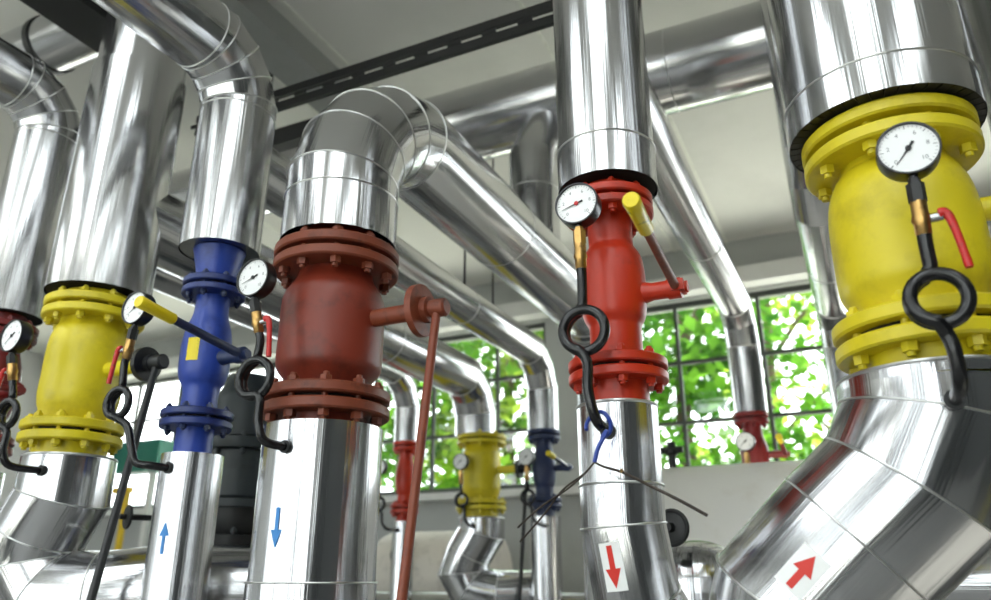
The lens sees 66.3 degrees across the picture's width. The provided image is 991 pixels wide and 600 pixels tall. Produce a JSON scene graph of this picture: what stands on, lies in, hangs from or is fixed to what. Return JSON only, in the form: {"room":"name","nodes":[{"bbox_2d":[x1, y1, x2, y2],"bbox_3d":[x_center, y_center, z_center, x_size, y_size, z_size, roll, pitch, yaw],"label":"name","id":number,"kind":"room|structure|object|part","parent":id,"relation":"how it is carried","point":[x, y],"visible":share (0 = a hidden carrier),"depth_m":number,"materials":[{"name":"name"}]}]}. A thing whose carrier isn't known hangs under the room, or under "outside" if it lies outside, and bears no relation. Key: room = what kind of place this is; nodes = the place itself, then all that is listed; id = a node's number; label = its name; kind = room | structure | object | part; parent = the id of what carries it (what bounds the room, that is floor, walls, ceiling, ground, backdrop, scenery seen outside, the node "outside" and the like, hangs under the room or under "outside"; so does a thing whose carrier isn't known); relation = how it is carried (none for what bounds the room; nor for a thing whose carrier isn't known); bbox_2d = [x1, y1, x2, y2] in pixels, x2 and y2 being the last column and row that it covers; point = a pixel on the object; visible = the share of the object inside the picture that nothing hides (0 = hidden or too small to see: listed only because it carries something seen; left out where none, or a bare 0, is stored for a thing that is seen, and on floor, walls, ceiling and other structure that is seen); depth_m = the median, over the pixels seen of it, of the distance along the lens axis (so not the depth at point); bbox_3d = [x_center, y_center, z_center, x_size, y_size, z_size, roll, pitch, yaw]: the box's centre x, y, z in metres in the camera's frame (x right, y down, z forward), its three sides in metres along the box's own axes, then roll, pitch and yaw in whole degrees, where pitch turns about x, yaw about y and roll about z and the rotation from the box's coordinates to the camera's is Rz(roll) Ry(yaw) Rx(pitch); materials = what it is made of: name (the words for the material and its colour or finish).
{"room":"mechanical room","nodes":[
{"label":"mechanical room","id":0,"kind":"room"},
{"bbox_2d":[0,350,44,508],"bbox_3d":[-8.980,1.311,5.823,0.300,4.550,11.600,-9,-22,24],"label":"wall","id":1,"kind":"structure","parent":0,"point":[32,363],"depth_m":10.72,"materials":[{"name":"white paint"}]},
{"bbox_2d":[7,437,15,456],"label":"valve","id":2,"kind":"object","parent":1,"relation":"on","point":[12,442],"depth_m":2.87,"materials":[{"name":"metal"}]},
{"bbox_2d":[16,353,25,398],"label":"valve","id":3,"kind":"object","parent":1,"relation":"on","point":[21,390],"depth_m":2.94,"materials":[{"name":"red"}]},
{"bbox_2d":[0,451,250,599],"bbox_3d":[-1.070,0.847,2.567,1.300,0.598,0.360,2,-20,-6],"label":"insulated pipe","id":4,"kind":"object","parent":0,"point":[48,522],"visible":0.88,"depth_m":2.42,"materials":[{"name":"silver metal"}]},
{"bbox_2d":[0,319,47,475],"bbox_3d":[-1.528,0.319,2.477,0.131,0.489,0.184,-9,-22,24],"label":"pressure gauge","id":5,"kind":"object","parent":4,"relation":"attached to","point":[17,335],"visible":1,"depth_m":2.43,"materials":[{"name":"black"}]},
{"bbox_3d":[-1.599,0.279,2.446,0.036,0.120,0.020,-9,-22,24],"label":"cock lever","id":6,"kind":"part","parent":5,"relation":"part of","materials":[{"name":"red metal"}]},
{"bbox_2d":[36,465,47,475],"bbox_3d":[-1.455,0.550,2.446,0.034,0.034,0.030,-9,-22,24],"label":"socket","id":7,"kind":"object","parent":5,"relation":"attached to","point":[41,470],"depth_m":2.43,"materials":[{"name":"black metal"}]},
{"bbox_2d":[16,285,130,455],"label":"valve","id":8,"kind":"object","parent":4,"relation":"attached to","point":[88,335],"depth_m":2.60,"materials":[{"name":"yellow"}]},
{"bbox_2d":[86,454,132,599],"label":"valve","id":9,"kind":"object","parent":4,"relation":"hanging from","point":[112,523],"depth_m":2.30,"materials":[{"name":"black"}]},
{"bbox_3d":[-1.167,0.626,2.346,0.025,0.973,0.154,-9,-22,24],"label":"lever rod","id":10,"kind":"part","parent":9,"relation":"part of","materials":[{"name":"black metal"}]},
{"bbox_2d":[128,347,169,451],"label":"valve","id":11,"kind":"object","parent":4,"relation":"hanging from","point":[146,364],"depth_m":2.54,"materials":[{"name":"black"}]},
{"bbox_2d":[147,354,169,369],"bbox_3d":[-1.141,0.210,2.562,0.065,0.052,0.052,-9,-22,24],"label":"socket","id":12,"kind":"object","parent":11,"relation":"attached to","point":[154,361],"depth_m":2.54,"materials":[{"name":"black metal"}]},
{"bbox_2d":[0,0,990,354],"bbox_3d":[-2.068,-2.047,3.564,15.600,0.200,11.600,-9,-22,24],"label":"ceiling","id":13,"kind":"structure","parent":0,"point":[734,149],"depth_m":5.29,"materials":[{"name":"white paint"}]},
{"bbox_2d":[43,12,186,296],"bbox_3d":[-1.468,-0.982,3.165,0.356,2.075,0.356,-9,-22,24],"label":"insulated pipe","id":14,"kind":"object","parent":13,"relation":"attached to","point":[107,236],"visible":0.8,"depth_m":2.85,"materials":[{"name":"silver metal"}]},
{"bbox_2d":[269,72,311,151],"bbox_3d":[-1.290,-1.206,4.631,0.500,0.645,0.080,-9,-22,24],"label":"bracket","id":15,"kind":"object","parent":13,"relation":"attached to","point":[288,137],"visible":0.19,"depth_m":4.49,"materials":[{"name":"black metal"}]},
{"bbox_2d":[191,0,553,136],"bbox_3d":[0.459,-1.594,3.332,4.650,0.812,0.066,-9,-22,24],"label":"cable tray","id":16,"kind":"object","parent":13,"relation":"hanging from","point":[524,17],"visible":0.6,"depth_m":3.55,"materials":[{"name":"black metal"}]},
{"bbox_2d":[492,159,493,303],"bbox_3d":[-0.017,-0.636,4.957,0.014,1.490,0.014,-9,-22,24],"label":"rod","id":17,"kind":"object","parent":13,"relation":"hanging from","point":[492,159],"visible":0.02,"depth_m":4.76,"materials":[{"name":"black metal"}]},
{"bbox_2d":[266,148,558,429],"bbox_3d":[-0.293,0.148,4.049,0.222,0.631,3.111,-9,-22,24],"label":"insulated pipe","id":18,"kind":"object","parent":17,"relation":"hanging from","point":[469,310],"visible":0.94,"depth_m":4.38,"materials":[{"name":"silver metal"}]},
{"bbox_2d":[527,428,572,515],"bbox_3d":[0.307,1.101,4.940,0.310,0.595,0.493,-9,-22,24],"label":"valve","id":19,"kind":"object","parent":18,"relation":"attached to","point":[544,467],"visible":0.87,"depth_m":5.01,"materials":[{"name":"blue"}]},
{"bbox_3d":[0.421,1.043,4.887,0.029,0.063,0.363,-8,-22,22],"label":"lever","id":20,"kind":"part","parent":19,"relation":"part of","materials":[{"name":"metal"}]},
{"bbox_2d":[766,0,987,172],"bbox_3d":[0.894,-1.359,2.110,0.416,2.095,0.416,-9,-22,24],"label":"insulated pipe","id":21,"kind":"object","parent":13,"relation":"attached to","point":[833,57],"visible":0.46,"depth_m":1.64,"materials":[{"name":"silver metal"}]},
{"bbox_2d":[85,221,990,591],"bbox_3d":[0.353,1.941,7.539,15.000,4.550,0.300,-9,-22,24],"label":"wall","id":22,"kind":"structure","parent":0,"point":[435,516],"depth_m":7.45,"materials":[{"name":"white paint"}]},
{"bbox_2d":[219,0,358,112],"bbox_3d":[-0.930,-1.245,5.229,0.260,0.160,6.700,-9,-22,24],"label":"trim","id":23,"kind":"structure","parent":22,"relation":"attached to","point":[287,54],"depth_m":4.44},
{"bbox_2d":[108,323,544,509],"bbox_3d":[-2.583,1.552,9.105,6.950,1.700,0.050,-9,-22,24],"label":"window","id":24,"kind":"structure","parent":22,"relation":"in","point":[497,379],"depth_m":8.13,"materials":[{"name":"grey"}]},
{"bbox_2d":[104,485,579,517],"bbox_3d":[0.241,1.865,7.316,15.000,0.070,0.220,-9,-22,24],"label":"trim","id":25,"kind":"structure","parent":22,"relation":"attached to","point":[574,490],"depth_m":7.52,"materials":[{"name":"metal"}]},
{"bbox_2d":[78,0,727,299],"bbox_3d":[-0.243,-1.428,4.950,8.420,0.008,6.700,-9,-22,24],"label":"trim","id":26,"kind":"structure","parent":22,"relation":"attached to","point":[283,2],"depth_m":5.25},
{"bbox_2d":[127,226,990,379],"bbox_3d":[0.250,0.124,7.974,15.000,0.160,0.180,-9,-22,24],"label":"trim","id":27,"kind":"structure","parent":22,"relation":"attached to","point":[790,269],"depth_m":7.16,"materials":[{"name":"paint"}]},
{"bbox_2d":[647,284,831,466],"bbox_3d":[3.887,0.495,6.225,6.130,1.700,0.050,-9,-22,24],"label":"window","id":28,"kind":"structure","parent":22,"relation":"in","point":[801,288],"depth_m":7.03,"materials":[{"name":"grey"}]},
{"bbox_3d":[-2.068,2.412,1.928,15.600,0.200,11.600,-9,-22,24],"label":"floor","id":29,"kind":"structure","parent":0,"visible":0},
{"bbox_2d":[0,472,4,496],"bbox_3d":[-1.943,1.515,2.489,0.220,1.870,0.220,-9,-22,24],"label":"insulated pipe","id":30,"kind":"object","parent":29,"relation":"on","point":[2,475],"visible":1,"depth_m":2.83,"materials":[{"name":"silver metal"}]},
{"bbox_2d":[0,348,7,370],"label":"valve","id":31,"kind":"object","parent":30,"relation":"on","point":[3,354],"depth_m":2.90,"materials":[{"name":"red"}]},
{"bbox_2d":[0,375,8,401],"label":"valve","id":32,"kind":"object","parent":30,"relation":"on","point":[4,390],"depth_m":2.85,"materials":[{"name":"red"}]},
{"bbox_3d":[-1.865,0.291,2.710,0.029,0.040,0.381,-9,-22,23],"label":"lever","id":33,"kind":"part","parent":32,"relation":"part of","materials":[{"name":"red metal"}]},
{"bbox_2d":[6,407,11,419],"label":"valve","id":34,"kind":"object","parent":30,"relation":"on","point":[10,411],"depth_m":2.91,"materials":[{"name":"silver metal"}]},
{"bbox_2d":[0,311,38,349],"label":"valve","id":35,"kind":"object","parent":30,"relation":"on","point":[6,318],"depth_m":2.98,"materials":[{"name":"red"}]},
{"bbox_2d":[0,37,79,325],"bbox_3d":[-3.143,-1.330,0.837,0.256,1.123,5.858,-9,-22,24],"label":"insulated pipe","id":36,"kind":"object","parent":35,"relation":"attached to","point":[43,114],"visible":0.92,"depth_m":3.11,"materials":[{"name":"silver metal"}]},
{"bbox_2d":[112,487,133,549],"bbox_3d":[-4.249,3.211,7.923,0.700,2.430,0.060,-9,-22,24],"label":"guard rail","id":37,"kind":"object","parent":29,"relation":"on","point":[120,532],"visible":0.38,"depth_m":8.07,"materials":[{"name":"yellow metal"}]},
{"bbox_2d":[113,439,173,546],"bbox_3d":[-4.218,3.148,8.638,0.750,3.040,0.250,-9,-22,24],"label":"control box","id":38,"kind":"object","parent":29,"relation":"on","point":[148,450],"visible":0.44,"depth_m":8.91,"materials":[{"name":"metal"}]},
{"bbox_3d":[-4.037,3.288,8.495,0.060,2.680,0.060,-9,-22,24],"label":"post","id":39,"kind":"part","parent":38,"relation":"part of","materials":[{"name":"white metal"}]},
{"bbox_2d":[139,451,223,599],"bbox_3d":[-0.940,1.357,2.039,0.184,1.858,0.185,-9,-22,24],"label":"insulated pipe","id":40,"kind":"object","parent":29,"relation":"on","point":[178,560],"visible":1,"depth_m":2.22,"materials":[{"name":"silver metal"}]},
{"bbox_2d":[119,505,151,528],"bbox_3d":[-1.449,0.870,3.039,0.090,0.095,0.120,-9,-22,24],"label":"valve","id":41,"kind":"object","parent":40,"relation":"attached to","point":[127,516],"visible":0.99,"depth_m":3.01,"materials":[{"name":"black"}]},
{"bbox_2d":[102,291,173,473],"bbox_3d":[-1.068,0.243,2.322,0.250,0.557,0.102,3,-20,-7],"label":"pressure gauge","id":42,"kind":"object","parent":40,"relation":"attached to","point":[131,315],"visible":0.86,"depth_m":2.32,"materials":[{"name":"black"}]},
{"bbox_3d":[-1.178,0.201,2.351,0.036,0.120,0.020,-9,-22,24],"label":"cock lever","id":43,"kind":"part","parent":42,"relation":"part of","materials":[{"name":"red metal"}]},
{"bbox_2d":[163,462,173,473],"bbox_3d":[-0.971,0.503,2.272,0.034,0.034,0.030,-9,-22,24],"label":"socket","id":44,"kind":"object","parent":42,"relation":"attached to","point":[168,467],"depth_m":2.25,"materials":[{"name":"black metal"}]},
{"bbox_2d":[134,242,251,452],"bbox_3d":[-0.974,0.115,2.329,0.302,0.708,0.532,-9,-22,24],"label":"valve","id":45,"kind":"object","parent":40,"relation":"attached to","point":[207,351],"visible":0.98,"depth_m":2.40,"materials":[{"name":"blue"}]},
{"bbox_2d":[92,0,277,267],"bbox_3d":[-2.143,-1.448,0.379,0.270,0.890,5.865,-9,-22,24],"label":"insulated pipe","id":46,"kind":"object","parent":45,"relation":"attached to","point":[226,197],"visible":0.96,"depth_m":2.59,"materials":[{"name":"silver metal"}]},
{"bbox_3d":[-0.957,0.153,2.401,0.040,0.075,0.003,-3,-20,9],"label":"name plate","id":47,"kind":"part","parent":45,"relation":"part of","materials":[{"name":"yellow metal"}]},
{"bbox_3d":[-0.865,0.109,2.268,0.031,0.064,0.388,-8,-22,21],"label":"lever","id":48,"kind":"part","parent":45,"relation":"part of","materials":[{"name":"blue metal"}]},
{"bbox_2d":[212,373,266,544],"bbox_3d":[-1.198,1.516,3.291,0.356,2.420,0.356,-9,-22,24],"label":"strainer","id":49,"kind":"object","parent":29,"relation":"on","point":[240,448],"visible":0.32,"depth_m":3.43,"materials":[{"name":"grey metal"}]},
{"bbox_2d":[243,418,382,599],"bbox_3d":[-0.491,1.264,1.847,0.350,1.900,0.350,-9,-22,24],"label":"insulated pipe","id":50,"kind":"object","parent":29,"relation":"on","point":[316,518],"visible":0.99,"depth_m":1.97,"materials":[{"name":"silver metal"}]},
{"bbox_2d":[234,258,291,452],"bbox_3d":[-0.626,0.149,2.075,0.158,0.531,0.129,-9,-22,24],"label":"pressure gauge","id":51,"kind":"object","parent":50,"relation":"attached to","point":[257,278],"visible":1,"depth_m":2.04,"materials":[{"name":"black"}]},
{"bbox_3d":[-0.610,0.097,2.037,0.036,0.120,0.020,-9,-22,24],"label":"cock lever","id":52,"kind":"part","parent":51,"relation":"part of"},
{"bbox_2d":[280,440,291,452],"bbox_3d":[-0.548,0.389,2.006,0.034,0.034,0.030,-9,-22,24],"label":"socket","id":53,"kind":"object","parent":51,"relation":"attached to","point":[286,447],"depth_m":1.99,"materials":[{"name":"black metal"}]},
{"bbox_2d":[263,223,449,599],"bbox_3d":[-0.412,0.383,2.107,0.579,1.267,0.380,-15,-25,35],"label":"valve","id":54,"kind":"object","parent":50,"relation":"attached to","point":[328,360],"visible":0.93,"depth_m":2.14,"materials":[{"name":"red"}]},
{"bbox_3d":[-0.199,0.451,1.910,0.025,1.004,0.175,-11,-23,27],"label":"lever rod","id":55,"kind":"part","parent":54,"relation":"part of","materials":[{"name":"red metal"}]},
{"bbox_2d":[427,298,449,316],"bbox_3d":[-0.165,0.023,2.138,0.065,0.052,0.052,-9,-22,24],"label":"socket","id":56,"kind":"object","parent":54,"relation":"attached to","point":[440,307],"depth_m":2.12,"materials":[{"name":"red metal"}]},
{"bbox_2d":[389,521,413,599],"bbox_3d":[-0.654,2.462,5.085,0.156,1.880,0.156,-9,-22,24],"label":"insulated pipe","id":57,"kind":"object","parent":29,"relation":"on","point":[397,537],"visible":0.56,"depth_m":5.26,"materials":[{"name":"silver metal"}]},
{"bbox_2d":[379,460,398,531],"bbox_3d":[-0.770,1.385,5.370,0.151,0.490,0.184,-9,-22,24],"label":"pressure gauge","id":58,"kind":"object","parent":57,"relation":"attached to","point":[384,467],"visible":0.45,"depth_m":5.29,"materials":[{"name":"black"}]},
{"bbox_2d":[390,440,417,520],"bbox_3d":[-0.654,1.310,5.508,0.200,0.595,0.200,3,-20,-9],"label":"valve","id":59,"kind":"object","parent":57,"relation":"attached to","point":[405,449],"visible":0.77,"depth_m":5.46,"materials":[{"name":"red"}]},
{"bbox_2d":[153,269,420,441],"bbox_3d":[-1.276,0.327,4.473,0.196,0.588,3.098,-9,-22,24],"label":"insulated pipe","id":60,"kind":"object","parent":59,"relation":"attached to","point":[403,388],"visible":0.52,"depth_m":5.52,"materials":[{"name":"silver metal"}]},
{"bbox_2d":[280,85,593,599],"bbox_3d":[0.086,1.065,3.219,0.365,3.219,3.059,-9,-22,24],"label":"insulated pipe","id":61,"kind":"object","parent":29,"relation":"on","point":[369,149],"visible":0.69,"depth_m":2.70,"materials":[{"name":"silver metal"}]},
{"bbox_2d":[509,110,560,240],"bbox_3d":[0.254,-0.664,4.227,0.274,1.079,0.489,-9,-22,24],"label":"insulated pipe","id":62,"kind":"object","parent":61,"relation":"attached to","point":[533,173],"visible":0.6,"depth_m":4.03,"materials":[{"name":"silver metal"}]},
{"bbox_2d":[169,0,772,214],"bbox_3d":[1.587,-1.376,3.971,8.880,0.470,0.470,-9,-22,24],"label":"insulated pipe","id":63,"kind":"object","parent":62,"relation":"attached to","point":[719,57],"visible":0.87,"depth_m":4.07,"materials":[{"name":"silver metal"}]},
{"bbox_2d":[463,250,465,284],"bbox_3d":[-0.179,-0.464,4.528,0.013,0.870,0.013,17,-26,-39],"label":"rod","id":64,"kind":"object","parent":63,"relation":"hanging from","point":[464,274],"visible":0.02,"depth_m":4.42,"materials":[{"name":"black metal"}]},
{"bbox_2d":[376,531,512,590],"bbox_3d":[-0.461,2.844,6.126,1.100,1.880,0.792,-9,-22,24],"label":"boiler","id":65,"kind":"object","parent":29,"relation":"on","point":[430,547],"visible":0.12,"depth_m":6.14,"materials":[{"name":"grey metal"}]},
{"bbox_2d":[530,516,562,599],"bbox_3d":[0.326,2.302,4.649,0.200,1.880,0.200,-9,-22,24],"label":"insulated pipe","id":66,"kind":"object","parent":29,"relation":"on","point":[545,542],"visible":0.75,"depth_m":4.81,"materials":[{"name":"silver metal"}]},
{"bbox_2d":[437,516,530,599],"bbox_3d":[0.004,1.790,5.067,0.803,0.646,0.366,-2,-20,4],"label":"insulated pipe","id":67,"kind":"object","parent":66,"relation":"attached to","point":[464,572],"visible":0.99,"depth_m":4.97,"materials":[{"name":"silver metal"}]},
{"bbox_2d":[453,453,475,528],"bbox_3d":[-0.182,1.289,5.108,0.151,0.490,0.184,-9,-22,24],"label":"pressure gauge","id":68,"kind":"object","parent":67,"relation":"attached to","point":[461,461],"visible":0.98,"depth_m":5.07,"materials":[{"name":"black"}]},
{"bbox_2d":[376,591,584,599],"bbox_3d":[-1.229,2.409,5.926,5.300,0.264,0.264,-9,-22,24],"label":"insulated pipe","id":69,"kind":"object","parent":67,"relation":"attached to","point":[380,595],"visible":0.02,"depth_m":5.54,"materials":[{"name":"silver metal"}]},
{"bbox_2d":[456,429,531,599],"bbox_3d":[-0.011,1.563,5.077,0.550,1.368,0.344,-12,-23,30],"label":"valve","id":70,"kind":"object","parent":67,"relation":"attached to","point":[482,477],"visible":0.89,"depth_m":5.15,"materials":[{"name":"yellow"}]},
{"bbox_2d":[156,193,496,437],"bbox_3d":[-0.754,0.270,4.249,0.302,0.541,3.171,-9,-22,24],"label":"insulated pipe","id":71,"kind":"object","parent":70,"relation":"attached to","point":[457,374],"visible":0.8,"depth_m":4.58,"materials":[{"name":"silver metal"}]},
{"bbox_3d":[0.171,1.614,4.862,0.025,1.124,0.224,-9,-22,24],"label":"lever rod","id":72,"kind":"part","parent":70,"relation":"part of","materials":[{"name":"black metal"}]},
{"bbox_2d":[518,448,549,526],"bbox_3d":[0.251,1.218,4.915,0.151,0.490,0.184,-9,-22,24],"label":"pressure gauge","id":73,"kind":"object","parent":66,"relation":"attached to","point":[526,457],"visible":0.95,"depth_m":4.88,"materials":[{"name":"black"}]},
{"bbox_2d":[671,540,723,599],"bbox_3d":[0.644,1.535,2.176,0.310,1.617,0.310,-9,-22,24],"label":"pipe","id":74,"kind":"object","parent":29,"relation":"on","point":[695,560],"visible":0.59,"depth_m":2.30,"materials":[{"name":"silver metal"}]},
{"bbox_2d":[576,398,688,599],"bbox_3d":[0.481,0.680,1.928,0.254,0.724,0.818,-13,-24,31],"label":"insulated pipe","id":75,"kind":"object","parent":74,"relation":"attached to","point":[626,540],"visible":0.95,"depth_m":1.67,"materials":[{"name":"silver metal"}]},
{"bbox_2d":[555,182,615,438],"bbox_3d":[0.218,0.020,1.788,0.122,0.606,0.124,-9,-22,24],"label":"pressure gauge","id":76,"kind":"object","parent":75,"relation":"attached to","point":[578,206],"visible":0.99,"depth_m":1.76,"materials":[{"name":"grey metal"}]},
{"bbox_2d":[600,423,615,438],"bbox_3d":[0.258,0.299,1.720,0.036,0.035,0.030,-9,-22,24],"label":"socket","id":77,"kind":"object","parent":76,"relation":"attached to","point":[613,433],"depth_m":1.70,"materials":[{"name":"black metal"}]},
{"bbox_2d":[517,410,707,542],"bbox_3d":[0.237,0.370,1.625,0.415,0.277,0.036,-9,-22,24],"label":"tie","id":78,"kind":"object","parent":76,"relation":"hanging from","point":[606,433],"visible":0.94,"depth_m":1.64,"materials":[{"name":"blue"}]},
{"bbox_2d":[567,176,688,399],"bbox_3d":[0.343,-0.088,1.711,0.287,0.597,0.686,2,-20,-5],"label":"valve","id":79,"kind":"object","parent":75,"relation":"attached to","point":[617,285],"visible":0.88,"depth_m":1.83,"materials":[{"name":"red"}]},
{"bbox_2d":[553,0,657,198],"bbox_3d":[0.298,-1.264,2.376,0.268,2.090,0.268,-9,-22,24],"label":"insulated pipe","id":80,"kind":"object","parent":79,"relation":"on","point":[604,122],"visible":0.75,"depth_m":2.00,"materials":[{"name":"silver metal"}]},
{"bbox_3d":[0.363,-0.092,1.660,0.025,0.040,0.492,-8,-21,20],"label":"lever","id":81,"kind":"part","parent":79,"relation":"part of","materials":[{"name":"red metal"}]},
{"bbox_2d":[709,354,990,599],"bbox_3d":[0.789,0.738,1.602,0.729,1.058,0.703,-9,-22,24],"label":"insulated pipe","id":82,"kind":"object","parent":75,"relation":"attached to","point":[894,501],"visible":0.98,"depth_m":1.39,"materials":[{"name":"silver metal"}]},
{"bbox_2d":[801,92,990,374],"bbox_3d":[1.010,0.122,1.508,0.614,1.143,0.364,-9,-22,24],"label":"valve","id":83,"kind":"object","parent":82,"relation":"attached to","point":[875,251],"visible":0.78,"depth_m":1.56,"materials":[{"name":"yellow"}]},
{"bbox_2d":[875,121,977,410],"bbox_3d":[0.800,-0.064,1.401,0.118,0.515,0.174,-9,-22,24],"label":"pressure gauge","id":84,"kind":"object","parent":82,"relation":"attached to","point":[909,151],"visible":1,"depth_m":1.35,"materials":[{"name":"grey metal"}]},
{"bbox_3d":[0.786,-0.147,1.367,0.035,0.019,0.017,-9,-22,24],"label":"cock stem","id":85,"kind":"part","parent":84,"relation":"part of","materials":[{"name":"silver metal"}]},
{"bbox_2d":[943,390,967,410],"bbox_3d":[0.834,0.183,1.378,0.038,0.037,0.030,-9,-22,24],"label":"socket","id":86,"kind":"object","parent":84,"relation":"attached to","point":[948,403],"depth_m":1.36,"materials":[{"name":"black metal"}]},
{"bbox_3d":[0.809,-0.110,1.337,0.036,0.120,0.020,-9,-22,24],"label":"cock lever","id":87,"kind":"part","parent":84,"relation":"part of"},
{"bbox_2d":[665,508,689,546],"bbox_3d":[0.560,0.695,2.315,0.118,0.114,0.103,9,-22,-22],"label":"valve","id":88,"kind":"object","parent":74,"relation":"attached to","point":[678,527],"visible":0.64,"depth_m":2.29,"materials":[{"name":"black"}]},
{"bbox_2d":[662,460,802,546],"bbox_3d":[1.786,1.686,3.195,2.640,2.035,1.150,-9,-22,24],"label":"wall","id":89,"kind":"structure","parent":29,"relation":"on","point":[730,495],"depth_m":3.40,"materials":[{"name":"grey metal"}]},
{"bbox_2d":[661,442,683,467],"bbox_3d":[0.883,0.818,3.970,0.200,0.140,0.068,-9,-22,24],"label":"valve","id":90,"kind":"object","parent":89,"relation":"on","point":[671,450],"visible":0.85,"depth_m":3.94,"materials":[{"name":"black metal"}]},
{"bbox_3d":[0.883,0.789,3.980,0.200,0.034,0.036,-9,-22,24],"label":"handle","id":91,"kind":"part","parent":90,"relation":"part of","materials":[{"name":"black metal"}]},
{"bbox_2d":[760,0,848,416],"bbox_3d":[1.790,0.572,3.810,0.226,4.550,2.073,-9,-22,24],"label":"insulated pipe","id":92,"kind":"object","parent":29,"relation":"on","point":[810,213],"visible":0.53,"depth_m":3.65,"materials":[{"name":"silver metal"}]},
{"bbox_2d":[958,0,990,131],"bbox_3d":[1.564,-0.106,1.960,0.320,4.550,0.320,-9,-22,24],"label":"insulated pipe","id":93,"kind":"object","parent":29,"relation":"on","point":[976,14],"visible":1,"depth_m":2.20,"materials":[{"name":"silver metal"}]},
{"bbox_3d":[1.551,2.102,4.104,0.200,1.880,0.200,-9,-22,24],"label":"insulated pipe","id":94,"kind":"object","parent":29,"relation":"on","visible":0},
{"bbox_2d":[735,432,755,462],"bbox_3d":[1.489,1.016,4.364,0.151,0.490,0.184,-9,-22,24],"label":"pressure gauge","id":95,"kind":"object","parent":94,"relation":"attached to","point":[744,441],"visible":0.55,"depth_m":4.36,"materials":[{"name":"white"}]},
{"bbox_2d":[733,411,790,462],"bbox_3d":[1.534,0.899,4.390,0.301,0.595,0.485,-9,-22,24],"label":"valve","id":96,"kind":"object","parent":94,"relation":"attached to","point":[752,422],"visible":0.47,"depth_m":4.51,"materials":[{"name":"red"}]},
{"bbox_2d":[553,28,767,412],"bbox_3d":[0.934,-0.111,3.520,0.206,0.753,3.103,-9,-22,24],"label":"insulated pipe","id":97,"kind":"object","parent":96,"relation":"attached to","point":[679,199],"visible":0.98,"depth_m":3.80,"materials":[{"name":"silver metal"}]},
{"bbox_3d":[1.645,0.843,4.342,0.029,0.063,0.363,-8,-22,22],"label":"lever","id":98,"kind":"part","parent":96,"relation":"part of","materials":[{"name":"red metal"}]},
{"bbox_3d":[-4.489,-1.576,-2.047,15.000,4.550,0.300,-9,-22,24],"label":"wall","id":99,"kind":"structure","parent":0,"visible":0},
{"bbox_2d":[20,0,106,52],"bbox_3d":[-3.131,-2.248,1.298,0.250,0.175,6.080,-9,-22,24],"label":"steel beam","id":100,"kind":"structure","parent":99,"relation":"attached to","point":[84,20],"depth_m":3.56,"materials":[{"name":"grey metal"}]},
{"bbox_2d":[0,15,97,76],"bbox_3d":[-5.047,-0.988,5.435,7.761,0.304,0.304,-10,-22,25],"label":"insulated pipe","id":101,"kind":"object","parent":100,"relation":"on","point":[59,50],"visible":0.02,"depth_m":4.09,"materials":[{"name":"silver metal"}]},
{"bbox_2d":[21,15,75,74],"bbox_3d":[-2.482,-1.425,4.246,0.040,0.320,0.320,-10,-22,25],"label":"clamp","id":102,"kind":"object","parent":101,"relation":"attached to","point":[24,36],"visible":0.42,"depth_m":4.12,"materials":[{"name":"black metal"}]},
{"bbox_3d":[4.844,-0.947,-0.331,0.300,4.550,11.600,-9,-22,24],"label":"wall","id":103,"kind":"structure","parent":0,"visible":0},
{"bbox_2d":[945,555,990,599],"bbox_3d":[3.138,0.488,1.301,4.480,0.220,0.220,-9,-22,24],"label":"insulated pipe","id":104,"kind":"object","parent":103,"relation":"attached to","point":[977,586],"visible":0.02,"depth_m":2.02,"materials":[{"name":"silver metal"}]},
{"label":"outside","id":105,"kind":"structure","parent":0,"visible":0},
{"bbox_3d":[-2.711,2.226,0.552,80.000,0.200,80.000,-9,-22,24],"label":"ground","id":106,"kind":"structure","parent":105,"visible":0},
{"bbox_2d":[372,340,524,490],"bbox_3d":[-1.390,2.739,11.970,4.055,6.726,3.700,6,-21,-16],"label":"tree","id":107,"kind":"object","parent":106,"relation":"on","point":[468,350],"visible":0.12,"depth_m":12.15,"materials":[{"name":"green plant"}]},
{"bbox_2d":[389,330,542,488],"bbox_3d":[0.191,2.511,11.741,3.471,6.996,4.475,7,-21,-19],"label":"tree","id":108,"kind":"object","parent":106,"relation":"on","point":[507,363],"visible":0.11,"depth_m":11.72,"materials":[{"name":"green plant"}]},
{"bbox_2d":[487,308,712,483],"bbox_3d":[1.527,2.436,12.421,4.564,7.603,3.999,-9,-22,24],"label":"tree","id":109,"kind":"object","parent":106,"relation":"on","point":[707,311],"visible":0.02,"depth_m":12.57,"materials":[{"name":"green plant"}]},
{"bbox_2d":[642,296,820,467],"bbox_3d":[2.529,2.191,10.364,3.933,6.647,3.162,-5,-21,12],"label":"tree","id":110,"kind":"object","parent":106,"relation":"on","point":[702,399],"visible":0.27,"depth_m":10.16,"materials":[{"name":"green plant"}]},
{"bbox_2d":[661,292,832,465],"bbox_3d":[4.409,2.042,11.006,3.777,7.368,3.450,-18,-27,40],"label":"tree","id":111,"kind":"object","parent":106,"relation":"on","point":[805,313],"visible":0.06,"depth_m":11.29,"materials":[{"name":"green plant"}]},
{"bbox_2d":[709,295,832,463],"bbox_3d":[4.460,1.576,9.941,3.221,7.509,3.070,6,-21,-17],"label":"tree","id":112,"kind":"object","parent":106,"relation":"on","point":[808,398],"visible":0.12,"depth_m":9.88,"materials":[{"name":"green plant"}]}
]}

